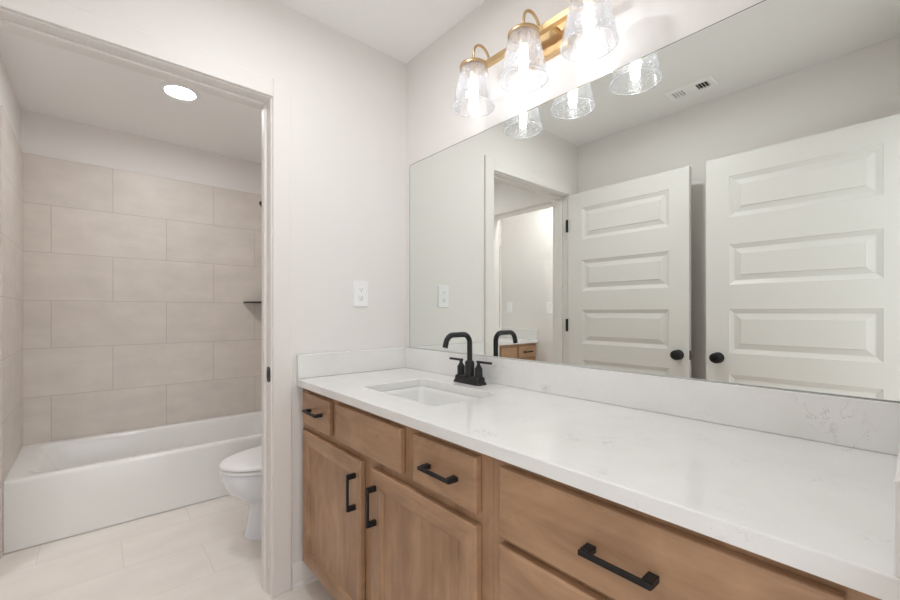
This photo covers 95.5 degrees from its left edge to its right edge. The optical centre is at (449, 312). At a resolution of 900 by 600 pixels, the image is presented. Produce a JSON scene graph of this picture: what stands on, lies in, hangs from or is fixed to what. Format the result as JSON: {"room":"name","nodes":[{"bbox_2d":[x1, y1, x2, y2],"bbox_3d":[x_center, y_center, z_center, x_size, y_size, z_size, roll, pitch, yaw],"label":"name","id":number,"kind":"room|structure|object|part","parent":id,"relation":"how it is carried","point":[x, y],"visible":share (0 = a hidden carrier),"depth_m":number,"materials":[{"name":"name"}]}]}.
{"room":"bathroom","nodes":[
{"label":"bathroom","id":0,"kind":"room"},
{"bbox_2d":[0,53,20,483],"bbox_3d":[-2.094,-0.058,1.799,0.120,2.440,1.742,0,0,-41],"label":"wall","id":1,"kind":"structure","parent":0,"point":[8,99],"depth_m":2.16,"materials":[{"name":"white paint"}]},
{"bbox_2d":[0,105,22,558],"bbox_3d":[-2.362,0.094,2.208,0.010,2.135,0.752,0,0,-41],"label":"tiled wall","id":2,"kind":"structure","parent":1,"relation":"attached to","point":[11,153],"depth_m":2.13,"materials":[{"name":"beige tile"}]},
{"bbox_2d":[0,30,261,162],"bbox_3d":[-1.486,-1.288,2.405,1.713,0.100,1.860,0,0,-41],"label":"ceiling","id":3,"kind":"structure","parent":0,"point":[45,79],"depth_m":2.42,"materials":[{"name":"white paint"}]},
{"bbox_2d":[159,82,200,100],"bbox_3d":[-1.514,-1.233,2.295,0.196,0.010,0.196,0,0,-41],"label":"recessed light","id":4,"kind":"object","parent":3,"relation":"in","point":[174,90],"visible":0.98,"depth_m":2.29,"materials":[{"name":"white plastic"}]},
{"bbox_2d":[21,109,261,445],"bbox_3d":[-2.079,-0.038,3.043,1.773,2.400,0.118,0,0,-41],"label":"wall","id":5,"kind":"structure","parent":0,"point":[41,134],"depth_m":2.85,"materials":[{"name":"white paint"}]},
{"bbox_2d":[23,153,261,445],"bbox_3d":[-2.033,-0.079,2.999,1.543,1.789,0.010,0,0,-41],"label":"tiled wall","id":6,"kind":"structure","parent":5,"relation":"attached to","point":[136,286],"depth_m":2.84,"materials":[{"name":"beige tile"}]},
{"bbox_2d":[0,495,334,599],"bbox_3d":[-0.437,1.212,0.535,2.620,0.100,6.300,0,0,-41],"label":"floor","id":7,"kind":"structure","parent":0,"point":[197,551],"depth_m":1.91,"materials":[{"name":"beige tile"}]},
{"bbox_2d":[3,410,261,553],"bbox_3d":[-1.796,0.987,2.725,1.524,0.341,0.714,0,0,-41],"label":"bathtub","id":8,"kind":"object","parent":7,"relation":"on","point":[55,490],"visible":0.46,"depth_m":2.33,"materials":[{"name":"white ceramic"}]},
{"bbox_2d":[219,446,261,539],"bbox_3d":[-0.872,0.803,2.269,0.721,0.718,0.444,0,0,-41],"label":"toilet","id":9,"kind":"object","parent":7,"relation":"on","point":[241,472],"visible":0.22,"depth_m":2.03,"materials":[{"name":"white ceramic"}]},
{"bbox_3d":[-0.956,0.765,2.196,0.498,0.026,0.380,0,0,-41],"label":"lid","id":10,"kind":"part","parent":9,"relation":"part of","materials":[{"name":"white plastic"}]},
{"bbox_3d":[-0.956,0.793,2.197,0.496,0.018,0.376,0,0,-41],"label":"seat","id":11,"kind":"part","parent":9,"relation":"part of","materials":[{"name":"white plastic"}]},
{"bbox_2d":[302,388,493,599],"bbox_3d":[-0.086,0.737,1.494,0.585,0.847,1.110,0,0,-41],"label":"base cabinet","id":12,"kind":"object","parent":7,"relation":"on","point":[392,510],"visible":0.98,"depth_m":1.21,"materials":[{"name":"brown wood"}]},
{"bbox_3d":[-0.537,0.394,1.592,0.032,0.012,0.122,0,0,-41],"label":"handle","id":13,"kind":"part","parent":12,"relation":"part of","materials":[{"name":"black metal"}]},
{"bbox_3d":[-0.527,0.397,1.619,0.018,0.129,0.254,0,0,-41],"label":"drawer","id":14,"kind":"part","parent":12,"relation":"part of","materials":[{"name":"brown wood"}]},
{"bbox_3d":[-0.449,1.009,1.529,0.018,0.062,0.493,0,0,-41],"label":"rail","id":15,"kind":"part","parent":12,"relation":"part of","materials":[{"name":"brown wood"}]},
{"bbox_3d":[-0.445,0.765,1.532,0.009,0.438,0.381,0,0,-41],"label":"door","id":16,"kind":"part","parent":12,"relation":"part of","materials":[{"name":"brown wood"}]},
{"bbox_3d":[-0.449,0.521,1.529,0.018,0.062,0.493,0,0,-41],"label":"rail","id":17,"kind":"part","parent":12,"relation":"part of","materials":[{"name":"brown wood"}]},
{"bbox_3d":[-0.328,0.596,1.351,0.032,0.122,0.012,0,0,-41],"label":"handle","id":18,"kind":"part","parent":12,"relation":"part of","materials":[{"name":"black metal"}]},
{"bbox_3d":[-0.242,0.596,1.252,0.032,0.122,0.012,0,0,-41],"label":"handle","id":19,"kind":"part","parent":12,"relation":"part of","materials":[{"name":"black metal"}]},
{"bbox_3d":[-0.085,0.765,1.117,0.009,0.438,0.357,0,0,-41],"label":"door","id":20,"kind":"part","parent":12,"relation":"part of","materials":[{"name":"brown wood"}]},
{"bbox_3d":[-0.088,0.521,1.114,0.018,0.062,0.469,0,0,-41],"label":"rail","id":21,"kind":"part","parent":12,"relation":"part of","materials":[{"name":"brown wood"}]},
{"bbox_3d":[-0.032,0.399,1.010,0.032,0.012,0.122,0,0,-41],"label":"handle","id":22,"kind":"part","parent":12,"relation":"part of","materials":[{"name":"black metal"}]},
{"bbox_3d":[-0.016,0.397,1.030,0.018,0.129,0.246,0,0,-41],"label":"drawer","id":23,"kind":"part","parent":12,"relation":"part of","materials":[{"name":"brown wood"}]},
{"bbox_2d":[296,368,899,599],"bbox_3d":[0.132,0.298,1.262,0.566,0.030,1.744,0,0,-41],"label":"countertop","id":24,"kind":"structure","parent":12,"relation":"on","point":[820,509],"depth_m":0.76,"materials":[{"name":"white stone"}]},
{"bbox_2d":[297,347,405,378],"bbox_3d":[-0.433,0.231,1.914,0.565,0.102,0.020,0,0,-41],"label":"side splash","id":25,"kind":"object","parent":24,"relation":"on","point":[311,365],"visible":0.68,"depth_m":1.87,"materials":[{"name":"white stone"}]},
{"bbox_2d":[382,386,476,405],"bbox_3d":[-0.082,0.392,1.482,0.334,0.159,0.483,0,0,-41],"label":"sink","id":26,"kind":"object","parent":24,"relation":"in","point":[426,395],"visible":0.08,"depth_m":1.67,"materials":[{"name":"white ceramic"}]},
{"bbox_2d":[442,332,491,385],"bbox_3d":[0.064,0.180,1.630,0.188,0.205,0.187,0,0,-1],"label":"faucet","id":27,"kind":"object","parent":24,"relation":"on","point":[465,374],"visible":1,"depth_m":1.61,"materials":[{"name":"black metal"}]},
{"bbox_3d":[0.025,0.194,1.692,0.011,0.009,0.076,0,0,-41],"label":"lever","id":28,"kind":"part","parent":27,"relation":"part of","materials":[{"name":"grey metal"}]},
{"bbox_3d":[0.030,0.138,1.589,0.149,0.120,0.021,0,0,-41],"label":"spout","id":29,"kind":"part","parent":27,"relation":"part of","materials":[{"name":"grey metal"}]},
{"bbox_3d":[0.045,0.227,1.669,0.036,0.060,0.036,0,0,-41],"label":"handle","id":30,"kind":"part","parent":27,"relation":"part of","materials":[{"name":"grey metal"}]},
{"bbox_3d":[0.078,0.269,1.631,0.054,0.028,0.152,0,0,-41],"label":"plate","id":31,"kind":"part","parent":27,"relation":"part of","materials":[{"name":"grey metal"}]},
{"bbox_3d":[0.111,0.227,1.593,0.036,0.060,0.036,0,0,-41],"label":"handle","id":32,"kind":"part","parent":27,"relation":"part of","materials":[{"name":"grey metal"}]},
{"bbox_3d":[0.131,0.194,1.570,0.011,0.009,0.076,0,0,-41],"label":"lever","id":33,"kind":"part","parent":27,"relation":"part of","materials":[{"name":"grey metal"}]},
{"bbox_2d":[894,448,899,576],"bbox_3d":[0.696,0.231,0.613,0.565,0.102,0.024,0,0,-41],"label":"side splash","id":34,"kind":"object","parent":24,"relation":"on","point":[897,474],"visible":1,"depth_m":0.44,"materials":[{"name":"white stone"}]},
{"bbox_2d":[494,458,880,599],"bbox_3d":[0.486,0.737,0.835,0.585,0.847,0.632,0,0,-41],"label":"base cabinet","id":35,"kind":"object","parent":7,"relation":"on","point":[554,540],"visible":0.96,"depth_m":0.69,"materials":[{"name":"brown wood"}]},
{"bbox_3d":[0.287,0.626,0.681,0.018,0.255,0.537,0,0,-41],"label":"drawer","id":36,"kind":"part","parent":35,"relation":"part of","materials":[{"name":"brown wood"}]},
{"bbox_3d":[0.269,0.410,0.663,0.032,0.012,0.122,0,0,-41],"label":"handle","id":37,"kind":"part","parent":35,"relation":"part of","materials":[{"name":"black metal"}]},
{"bbox_2d":[58,0,405,563],"bbox_3d":[-0.877,-0.058,1.623,1.860,2.440,0.120,0,0,-41],"label":"wall","id":38,"kind":"structure","parent":0,"point":[349,96],"depth_m":1.83,"materials":[{"name":"white paint"}]},
{"bbox_2d":[0,29,261,109],"bbox_3d":[-1.126,0.117,1.498,0.932,2.089,0.018,0,0,-41],"label":"trim","id":39,"kind":"structure","parent":38,"relation":"attached to","point":[0,29],"depth_m":1.46,"materials":[{"name":"white paint"}]},
{"bbox_2d":[0,0,291,596],"bbox_3d":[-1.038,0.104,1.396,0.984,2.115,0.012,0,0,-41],"label":"trim","id":40,"kind":"structure","parent":38,"relation":"attached to","point":[54,12],"depth_m":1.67,"materials":[{"name":"white wood"}]},
{"bbox_2d":[267,367,269,381],"bbox_3d":[-0.748,0.257,1.685,0.003,0.064,0.040,0,0,-41],"label":"strike plate","id":41,"kind":"object","parent":38,"relation":"attached to","point":[268,368],"visible":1,"depth_m":1.68,"materials":[{"name":"black metal"}]},
{"bbox_2d":[292,560,317,590],"bbox_3d":[-0.440,1.112,1.906,0.586,0.100,0.024,0,0,-41],"label":"baseboard","id":42,"kind":"structure","parent":38,"relation":"attached to","point":[302,575],"depth_m":1.74,"materials":[{"name":"white wood"}]},
{"bbox_2d":[353,280,367,306],"bbox_3d":[-0.421,-0.087,1.933,0.076,0.124,0.008,0,0,-41],"label":"outlet","id":43,"kind":"object","parent":38,"relation":"attached to","point":[360,288],"visible":1,"depth_m":1.93,"materials":[{"name":"white plastic"}]},
{"bbox_2d":[358,286,363,300],"bbox_3d":[-0.419,-0.087,1.931,0.034,0.068,0.002,0,0,-41],"label":"receptacle","id":44,"kind":"object","parent":43,"relation":"attached to","point":[360,288],"depth_m":1.93,"materials":[{"name":"white plastic"}]},
{"bbox_2d":[274,0,485,63],"bbox_3d":[-0.246,-1.328,0.895,1.860,0.100,1.927,0,0,-41],"label":"ceiling","id":45,"kind":"structure","parent":0,"point":[401,30],"depth_m":1.78,"materials":[{"name":"white paint"}]},
{"bbox_2d":[406,0,895,401],"bbox_3d":[0.431,-0.058,1.442,0.120,2.440,1.867,0,0,-41],"label":"wall","id":46,"kind":"structure","parent":0,"point":[644,27],"depth_m":1.60,"materials":[{"name":"white paint"}]},
{"bbox_2d":[452,0,618,117],"bbox_3d":[0.268,-0.885,1.363,0.229,0.256,0.628,0,0,-41],"label":"vanity light","id":47,"kind":"object","parent":46,"relation":"attached to","point":[529,45],"visible":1,"depth_m":1.30,"materials":[{"name":"glass"}]},
{"bbox_2d":[470,63,476,77],"bbox_3d":[0.088,-0.890,1.517,0.040,0.043,0.040,0,0,-41],"label":"socket","id":48,"kind":"object","parent":47,"relation":"attached to","point":[473,70],"depth_m":1.50,"materials":[{"name":"white metal"}]},
{"bbox_3d":[0.088,-0.834,1.517,0.158,0.149,0.158,0,0,-41],"label":"lamp shade","id":49,"kind":"part","parent":47,"relation":"part of","materials":[{"name":"clear glass"}]},
{"bbox_3d":[0.088,-0.816,1.517,0.029,0.104,0.029,0,0,-41],"label":"bulb","id":50,"kind":"part","parent":47,"relation":"part of","materials":[{"name":"white glass"}]},
{"bbox_3d":[0.119,-0.959,1.544,0.091,0.098,0.010,0,0,-41],"label":"arm","id":51,"kind":"part","parent":47,"relation":"part of","materials":[{"name":"gold metal"}]},
{"bbox_3d":[0.242,-0.816,1.340,0.029,0.104,0.029,0,0,-41],"label":"bulb","id":52,"kind":"part","parent":47,"relation":"part of","materials":[{"name":"white glass"}]},
{"bbox_3d":[0.242,-0.834,1.340,0.158,0.149,0.158,0,0,-41],"label":"lamp shade","id":53,"kind":"part","parent":47,"relation":"part of","materials":[{"name":"clear glass"}]},
{"bbox_3d":[0.273,-0.959,1.367,0.091,0.098,0.010,0,0,-41],"label":"arm","id":54,"kind":"part","parent":47,"relation":"part of","materials":[{"name":"gold metal"}]},
{"bbox_3d":[0.395,-0.816,1.163,0.029,0.104,0.029,0,0,-41],"label":"bulb","id":55,"kind":"part","parent":47,"relation":"part of","materials":[{"name":"white glass"}]},
{"bbox_3d":[0.395,-0.834,1.163,0.158,0.149,0.158,0,0,-41],"label":"lamp shade","id":56,"kind":"part","parent":47,"relation":"part of","materials":[{"name":"clear glass"}]},
{"bbox_2d":[405,347,899,455],"bbox_3d":[0.337,0.231,1.443,0.020,0.102,1.698,0,0,-41],"label":"backsplash","id":57,"kind":"structure","parent":46,"relation":"attached to","point":[859,423],"depth_m":1.04,"materials":[{"name":"white stone"}]},
{"bbox_2d":[410,0,899,401],"bbox_3d":[0.348,-0.283,1.442,0.006,0.922,1.682,0,0,-41],"label":"mirror","id":58,"kind":"object","parent":46,"relation":"attached to","point":[720,203],"visible":1,"depth_m":1.08,"materials":[{"name":"grey mirror"}]}
]}

